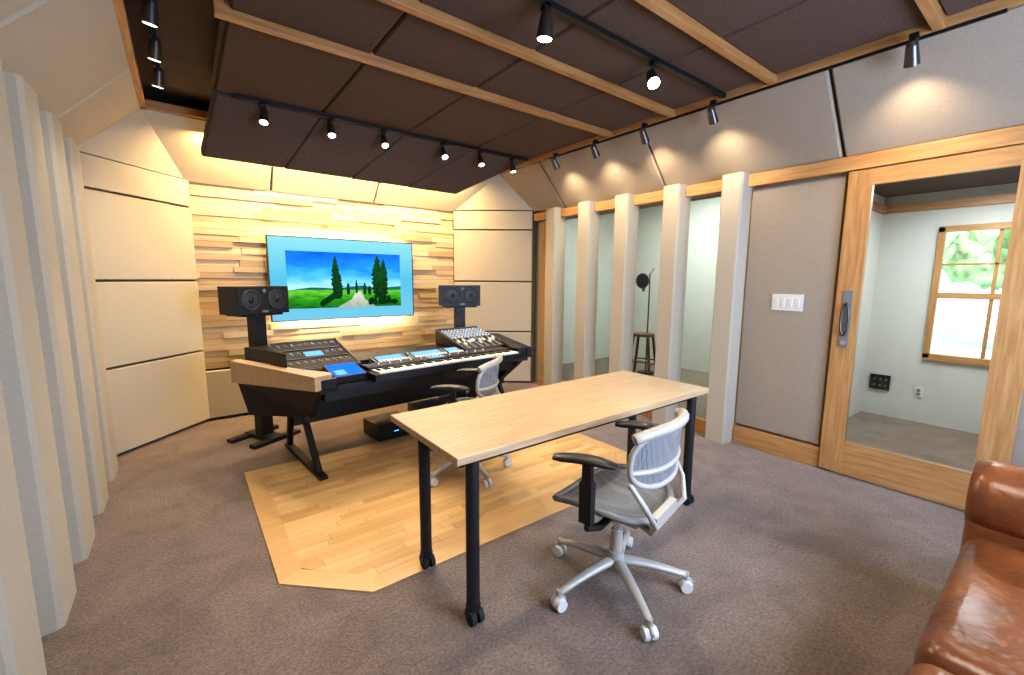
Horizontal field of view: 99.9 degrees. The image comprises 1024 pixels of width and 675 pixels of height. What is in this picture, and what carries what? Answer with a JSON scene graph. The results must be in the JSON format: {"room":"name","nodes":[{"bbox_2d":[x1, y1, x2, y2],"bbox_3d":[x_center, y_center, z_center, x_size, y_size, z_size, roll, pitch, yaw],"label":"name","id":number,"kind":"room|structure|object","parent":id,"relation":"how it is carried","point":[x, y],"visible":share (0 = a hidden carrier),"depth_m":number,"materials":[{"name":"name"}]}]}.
{"room":"studio","nodes":[
{"label":"studio","id":0,"kind":"room"},
{"bbox_2d":[0,0,139,674],"bbox_3d":[-1.743,-0.325,1.439,0.641,3.300,6.950,-5,10,-37],"label":"wall","id":1,"kind":"structure","parent":0,"point":[66,78],"depth_m":2.10,"materials":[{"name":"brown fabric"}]},
{"bbox_2d":[112,0,144,107],"bbox_3d":[-1.333,-1.661,1.225,0.120,0.070,6.210,-5,10,-37],"label":"trim","id":2,"kind":"structure","parent":1,"relation":"attached to","point":[119,5],"depth_m":2.73,"materials":[{"name":"brown wood"}]},
{"bbox_2d":[124,0,218,110],"bbox_3d":[1.127,-2.168,3.478,8.300,0.160,7.400,-5,10,-37],"label":"ceiling","id":3,"kind":"structure","parent":0,"point":[187,30],"depth_m":3.05,"materials":[{"name":"black"}]},
{"bbox_2d":[141,0,163,90],"bbox_3d":[-1.863,-1.820,2.185,0.080,0.218,3.700,-5,10,-37],"label":"track light","id":4,"kind":"object","parent":3,"relation":"attached to","point":[149,16],"depth_m":2.76,"materials":[{"name":"black metal"}]},
{"bbox_2d":[211,0,993,158],"bbox_3d":[0.558,-1.839,2.251,3.270,0.090,5.480,-5,10,-37],"label":"ceiling","id":5,"kind":"structure","parent":3,"relation":"attached to","point":[781,35],"depth_m":2.87,"materials":[{"name":"brown fabric"}]},
{"bbox_2d":[201,85,524,193],"bbox_3d":[-1.332,-1.960,4.660,3.330,0.480,0.646,-5,10,-37],"label":"ceiling","id":6,"kind":"structure","parent":5,"relation":"attached to","point":[293,140],"depth_m":4.26,"materials":[{"name":"brown fabric"}]},
{"bbox_2d":[234,93,527,172],"bbox_3d":[-1.033,-1.991,4.409,3.050,0.201,0.121,-5,10,-37],"label":"track light","id":7,"kind":"object","parent":5,"relation":"attached to","point":[263,117],"visible":1,"depth_m":4.14,"materials":[{"name":"black metal"}]},
{"bbox_2d":[212,0,612,137],"bbox_3d":[-0.317,-1.956,3.364,3.330,0.105,0.052,-5,10,-37],"label":"ceiling beam","id":8,"kind":"structure","parent":5,"relation":"attached to","point":[222,10],"depth_m":2.91,"materials":[{"name":"brown wood"}]},
{"bbox_2d":[377,0,675,117],"bbox_3d":[0.007,-1.870,2.737,3.580,0.105,0.052,-5,10,-37],"label":"ceiling beam","id":9,"kind":"structure","parent":5,"relation":"attached to","point":[417,8],"depth_m":2.74,"materials":[{"name":"brown wood"}]},
{"bbox_2d":[529,0,725,98],"bbox_3d":[0.516,-1.730,2.562,2.960,0.205,0.125,-5,10,-37],"label":"track light","id":10,"kind":"object","parent":5,"relation":"attached to","point":[545,28],"visible":1,"depth_m":2.61,"materials":[{"name":"black metal"}]},
{"bbox_2d":[635,0,776,84],"bbox_3d":[0.503,-1.780,2.090,3.580,0.105,0.052,-5,10,-37],"label":"ceiling beam","id":11,"kind":"structure","parent":5,"relation":"attached to","point":[665,9],"depth_m":2.58,"materials":[{"name":"brown wood"}]},
{"bbox_2d":[549,8,1007,169],"bbox_3d":[1.478,-1.841,3.666,0.167,0.191,3.600,-5,10,-37],"label":"track light","id":12,"kind":"object","parent":5,"relation":"attached to","point":[912,51],"depth_m":3.00,"materials":[{"name":"black metal"}]},
{"bbox_2d":[914,0,946,31],"bbox_3d":[1.035,-1.683,1.396,3.580,0.105,0.052,-5,10,-37],"label":"ceiling beam","id":13,"kind":"structure","parent":5,"relation":"attached to","point":[932,11],"depth_m":2.34,"materials":[{"name":"brown wood"}]},
{"bbox_2d":[78,107,535,454],"bbox_3d":[-1.817,-0.827,5.156,5.060,3.300,0.926,-5,10,-37],"label":"wall","id":14,"kind":"structure","parent":0,"point":[137,171],"depth_m":4.15,"materials":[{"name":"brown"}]},
{"bbox_2d":[139,99,207,119],"bbox_3d":[-1.684,-2.147,4.812,3.820,0.070,0.080,-5,10,-37],"label":"trim","id":15,"kind":"structure","parent":14,"relation":"attached to","point":[149,104],"depth_m":3.80,"materials":[{"name":"brown wood"}]},
{"bbox_2d":[188,181,453,368],"bbox_3d":[-2.073,-0.731,5.367,3.048,1.927,0.065,-5,10,-37],"label":"wall front wood slats","id":16,"kind":"object","parent":14,"relation":"attached to","point":[223,217],"depth_m":5.02,"materials":[{"name":"beige wood"}]},
{"bbox_2d":[265,234,413,321],"bbox_3d":[-2.026,-0.713,5.273,1.700,0.960,0.094,-5,10,-37],"label":"television","id":17,"kind":"object","parent":14,"relation":"attached to","point":[325,278],"visible":0.99,"depth_m":5.18,"materials":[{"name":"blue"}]},
{"bbox_2d":[41,357,978,674],"bbox_3d":[1.108,1.073,3.915,8.300,0.100,7.400,-5,10,-37],"label":"floor","id":18,"kind":"structure","parent":0,"point":[794,567],"depth_m":2.18,"materials":[{"name":"beige carpet"}]},
{"bbox_2d":[226,313,300,449],"bbox_3d":[-2.385,0.372,4.080,0.400,1.204,0.480,4,8,25],"label":"speaker stand","id":19,"kind":"object","parent":18,"relation":"on","point":[264,429],"visible":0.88,"depth_m":4.04,"materials":[{"name":"black metal"}]},
{"bbox_2d":[217,286,288,315],"bbox_3d":[-2.371,-0.348,3.978,0.282,0.250,0.500,4,8,24],"label":"monitor speaker","id":20,"kind":"object","parent":19,"relation":"on","point":[232,300],"visible":1,"depth_m":3.82},
{"bbox_2d":[230,326,530,480],"bbox_3d":[-0.958,0.486,4.174,2.840,0.971,1.080,-7,10,-42],"label":"desk","id":21,"kind":"object","parent":18,"relation":"on","point":[285,379],"visible":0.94,"depth_m":3.60,"materials":[{"name":"black wood"}]},
{"bbox_2d":[322,362,366,383],"bbox_3d":[-1.316,0.277,3.382,0.250,0.108,0.266,-7,10,-42],"label":"tablet","id":22,"kind":"object","parent":21,"relation":"on","point":[348,372],"visible":0.94,"depth_m":3.34,"materials":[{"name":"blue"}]},
{"bbox_2d":[369,347,463,362],"bbox_3d":[-0.873,0.189,4.117,0.940,0.091,0.205,-7,10,-42],"label":"control surface","id":23,"kind":"object","parent":21,"relation":"on","point":[383,358],"visible":0.56,"depth_m":4.07,"materials":[{"name":"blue plastic"}]},
{"bbox_2d":[360,347,521,382],"bbox_3d":[-0.584,0.211,3.919,1.540,0.103,0.340,-7,10,-42],"label":"keyboard","id":24,"kind":"object","parent":21,"relation":"on","point":[417,366],"visible":0.97,"depth_m":3.72,"materials":[{"name":"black plastic"}]},
{"bbox_2d":[363,411,408,441],"bbox_3d":[-1.226,0.875,4.273,0.360,0.150,0.348,-7,10,-43],"label":"computer tower","id":25,"kind":"object","parent":18,"relation":"on","point":[380,427],"visible":0.69,"depth_m":4.14,"materials":[{"name":"black plastic"}]},
{"bbox_2d":[408,396,448,411],"bbox_3d":[-0.829,0.802,4.569,0.440,0.220,0.346,-5,10,-37],"label":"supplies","id":26,"kind":"object","parent":18,"relation":"on","point":[416,405],"visible":0.11,"depth_m":4.53,"materials":[{"name":"black"}]},
{"bbox_2d":[244,433,626,592],"bbox_3d":[-0.435,1.068,3.479,2.780,0.006,1.900,-5,10,-37],"label":"inlay","id":27,"kind":"object","parent":18,"relation":"on","point":[357,528],"visible":0.65,"depth_m":2.91,"materials":[{"name":"brown wood"}]},
{"bbox_2d":[430,354,511,487],"bbox_3d":[-0.382,0.603,3.422,0.728,0.932,0.724,2,8,11],"label":"office chair","id":28,"kind":"object","parent":27,"relation":"on","point":[491,368],"visible":0.47,"depth_m":3.18,"materials":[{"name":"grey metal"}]},
{"bbox_2d":[438,306,476,397],"bbox_3d":[-0.658,0.200,5.432,0.480,1.204,0.400,-3,8,-23],"label":"speaker stand","id":29,"kind":"object","parent":18,"relation":"on","point":[459,311],"visible":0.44,"depth_m":5.33,"materials":[{"name":"black metal"}]},
{"bbox_2d":[438,285,479,306],"bbox_3d":[-0.649,-0.520,5.324,0.460,0.250,0.282,-3,8,-23],"label":"monitor speaker","id":30,"kind":"object","parent":29,"relation":"on","point":[449,295],"visible":1,"depth_m":5.21},
{"bbox_2d":[390,370,708,626],"bbox_3d":[0.350,0.780,2.685,1.980,0.800,0.739,-5,10,-37],"label":"table","id":31,"kind":"object","parent":18,"relation":"on","point":[467,433],"visible":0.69,"depth_m":2.28,"materials":[{"name":"laminate"}]},
{"bbox_2d":[551,408,693,641],"bbox_3d":[0.499,0.787,2.143,0.730,0.932,0.760,7,10,40],"label":"office chair","id":32,"kind":"object","parent":18,"relation":"on","point":[628,494],"visible":1,"depth_m":1.98,"materials":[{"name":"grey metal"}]},
{"bbox_2d":[632,332,655,375],"bbox_3d":[2.069,0.284,6.824,0.422,0.703,0.420,6,9,35],"label":"wooden stool","id":33,"kind":"object","parent":18,"relation":"on","point":[638,335],"visible":0.55,"depth_m":6.76,"materials":[{"name":"brown wood"}]},
{"bbox_2d":[636,268,654,374],"bbox_3d":[2.157,-0.252,6.944,0.278,1.729,0.790,5,9,33],"label":"microphone stand","id":34,"kind":"object","parent":18,"relation":"on","point":[642,280],"visible":1,"depth_m":6.94,"materials":[{"name":"black metal"}]},
{"bbox_2d":[904,460,1023,674],"bbox_3d":[1.572,1.012,0.792,2.550,0.860,1.285,-5,10,-37],"label":"leather sofa","id":35,"kind":"object","parent":18,"relation":"on","point":[975,626],"visible":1,"depth_m":1.50,"materials":[{"name":"brown leather"}]},
{"bbox_2d":[563,213,614,363],"bbox_3d":[1.019,-1.085,7.793,2.660,3.140,0.100,-5,10,-37],"label":"wall","id":36,"kind":"structure","parent":0,"point":[606,225],"depth_m":8.16,"materials":[{"name":"paint"}]},
{"bbox_2d":[632,197,720,372],"bbox_3d":[3.357,-0.966,7.004,0.100,3.140,4.200,-5,10,-37],"label":"wall","id":37,"kind":"structure","parent":0,"point":[705,213],"depth_m":7.34,"materials":[{"name":"paint"}]},
{"bbox_2d":[500,4,1023,466],"bbox_3d":[1.806,-0.657,4.051,0.642,3.300,6.850,-5,10,-37],"label":"wall","id":38,"kind":"structure","parent":0,"point":[969,79],"depth_m":3.75,"materials":[{"name":"grey fabric"}]},
{"bbox_2d":[541,188,754,424],"bbox_3d":[1.327,-0.387,5.097,0.110,2.220,2.800,-5,10,-37],"label":"trim","id":39,"kind":"structure","parent":38,"relation":"attached to","point":[544,237],"depth_m":6.01,"materials":[{"name":"brown wood"}]},
{"bbox_2d":[539,375,819,466],"bbox_3d":[1.489,0.797,4.967,0.070,0.170,3.540,-5,10,-37],"label":"baseboard","id":40,"kind":"structure","parent":38,"relation":"attached to","point":[806,453],"depth_m":3.84,"materials":[{"name":"brown wood"}]},
{"bbox_2d":[500,0,1023,173],"bbox_3d":[1.701,-1.952,3.511,0.080,0.070,6.210,-5,10,-37],"label":"trim","id":41,"kind":"structure","parent":38,"relation":"attached to","point":[996,5],"depth_m":2.93,"materials":[{"name":"brown wood"}]},
{"bbox_2d":[534,125,1023,221],"bbox_3d":[2.146,-1.376,3.768,0.090,0.105,5.950,-5,10,-37],"label":"trim","id":42,"kind":"structure","parent":38,"relation":"attached to","point":[1010,136],"depth_m":3.18,"materials":[{"name":"brown wood"}]},
{"bbox_2d":[771,294,803,311],"bbox_3d":[2.337,-0.297,3.647,0.016,0.140,0.241,-5,10,-37],"label":"switch plate","id":43,"kind":"object","parent":38,"relation":"attached to","point":[784,302],"visible":1,"depth_m":3.64,"materials":[{"name":"white plastic"}]},
{"bbox_2d":[818,144,1023,509],"bbox_3d":[2.831,-0.036,2.990,0.077,2.325,1.000,-5,10,-37],"label":"door","id":44,"kind":"structure","parent":38,"relation":"in","point":[944,484],"depth_m":3.00,"materials":[{"name":"brown wood"}]},
{"bbox_2d":[872,193,1016,213],"bbox_3d":[4.160,-1.201,3.175,2.020,0.080,2.640,-5,10,-37],"label":"trim","id":45,"kind":"structure","parent":38,"relation":"attached to","point":[878,207],"depth_m":4.40,"materials":[{"name":"brown wood"}]},
{"bbox_2d":[848,193,884,416],"bbox_3d":[3.535,-0.628,4.512,2.660,3.140,0.100,-5,10,-37],"label":"wall","id":46,"kind":"structure","parent":0,"point":[876,218],"depth_m":4.84,"materials":[{"name":"white paint"}]},
{"bbox_2d":[860,183,1017,433],"bbox_3d":[5.031,-0.533,3.872,0.100,3.140,2.740,-5,10,-37],"label":"wall","id":47,"kind":"structure","parent":0,"point":[953,396],"depth_m":4.67,"materials":[{"name":"white paint"}]},
{"bbox_2d":[869,373,890,390],"bbox_3d":[4.236,0.512,4.955,0.025,0.170,0.180,-5,10,-37],"label":"panel","id":48,"kind":"object","parent":47,"relation":"attached to","point":[877,381],"visible":1,"depth_m":4.95,"materials":[{"name":"black plastic"}]},
{"bbox_2d":[914,387,922,397],"bbox_3d":[4.443,0.598,4.701,0.014,0.110,0.070,-5,10,-37],"label":"power outlet","id":49,"kind":"object","parent":47,"relation":"attached to","point":[918,391],"visible":1,"depth_m":4.70,"materials":[{"name":"white plastic"}]},
{"bbox_2d":[922,222,1011,366],"bbox_3d":[4.716,-0.412,4.230,0.070,1.400,0.860,-5,10,-37],"label":"window","id":50,"kind":"structure","parent":47,"relation":"attached to","point":[926,355],"depth_m":4.38,"materials":[{"name":"brown wood"}]},
{"bbox_2d":[874,166,1020,197],"bbox_3d":[4.138,-1.368,3.134,2.080,0.060,2.640,-5,10,-37],"label":"ceiling","id":51,"kind":"structure","parent":0,"point":[1007,175],"depth_m":4.06,"materials":[{"name":"brown fabric"}]},
{"label":"outside","id":52,"kind":"structure","parent":0,"visible":0},
{"bbox_2d":[930,317,996,358],"bbox_3d":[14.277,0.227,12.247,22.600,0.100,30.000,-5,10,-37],"label":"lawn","id":53,"kind":"structure","parent":52,"point":[951,336],"depth_m":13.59,"materials":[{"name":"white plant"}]},
{"bbox_2d":[943,232,959,263],"bbox_3d":[9.400,-2.316,10.422,2.194,2.427,2.118,-5,10,-37],"label":"foliage","id":54,"kind":"object","parent":53,"relation":"on","point":[949,250],"visible":0.04,"depth_m":9.76,"materials":[{"name":"plant"}]},
{"bbox_2d":[942,229,1010,290],"bbox_3d":[11.801,-2.805,10.692,2.635,3.264,2.878,4,9,26],"label":"foliage","id":55,"kind":"object","parent":53,"relation":"on","point":[980,246],"visible":0.26,"depth_m":10.39,"materials":[{"name":"green plant"}]},
{"bbox_2d":[1002,239,1008,248],"bbox_3d":[11.424,-2.196,8.705,2.219,2.441,2.148,-5,10,-37],"label":"foliage","id":56,"kind":"object","parent":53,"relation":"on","point":[1005,244],"visible":0.05,"depth_m":9.61,"materials":[{"name":"green plant"}]}
]}

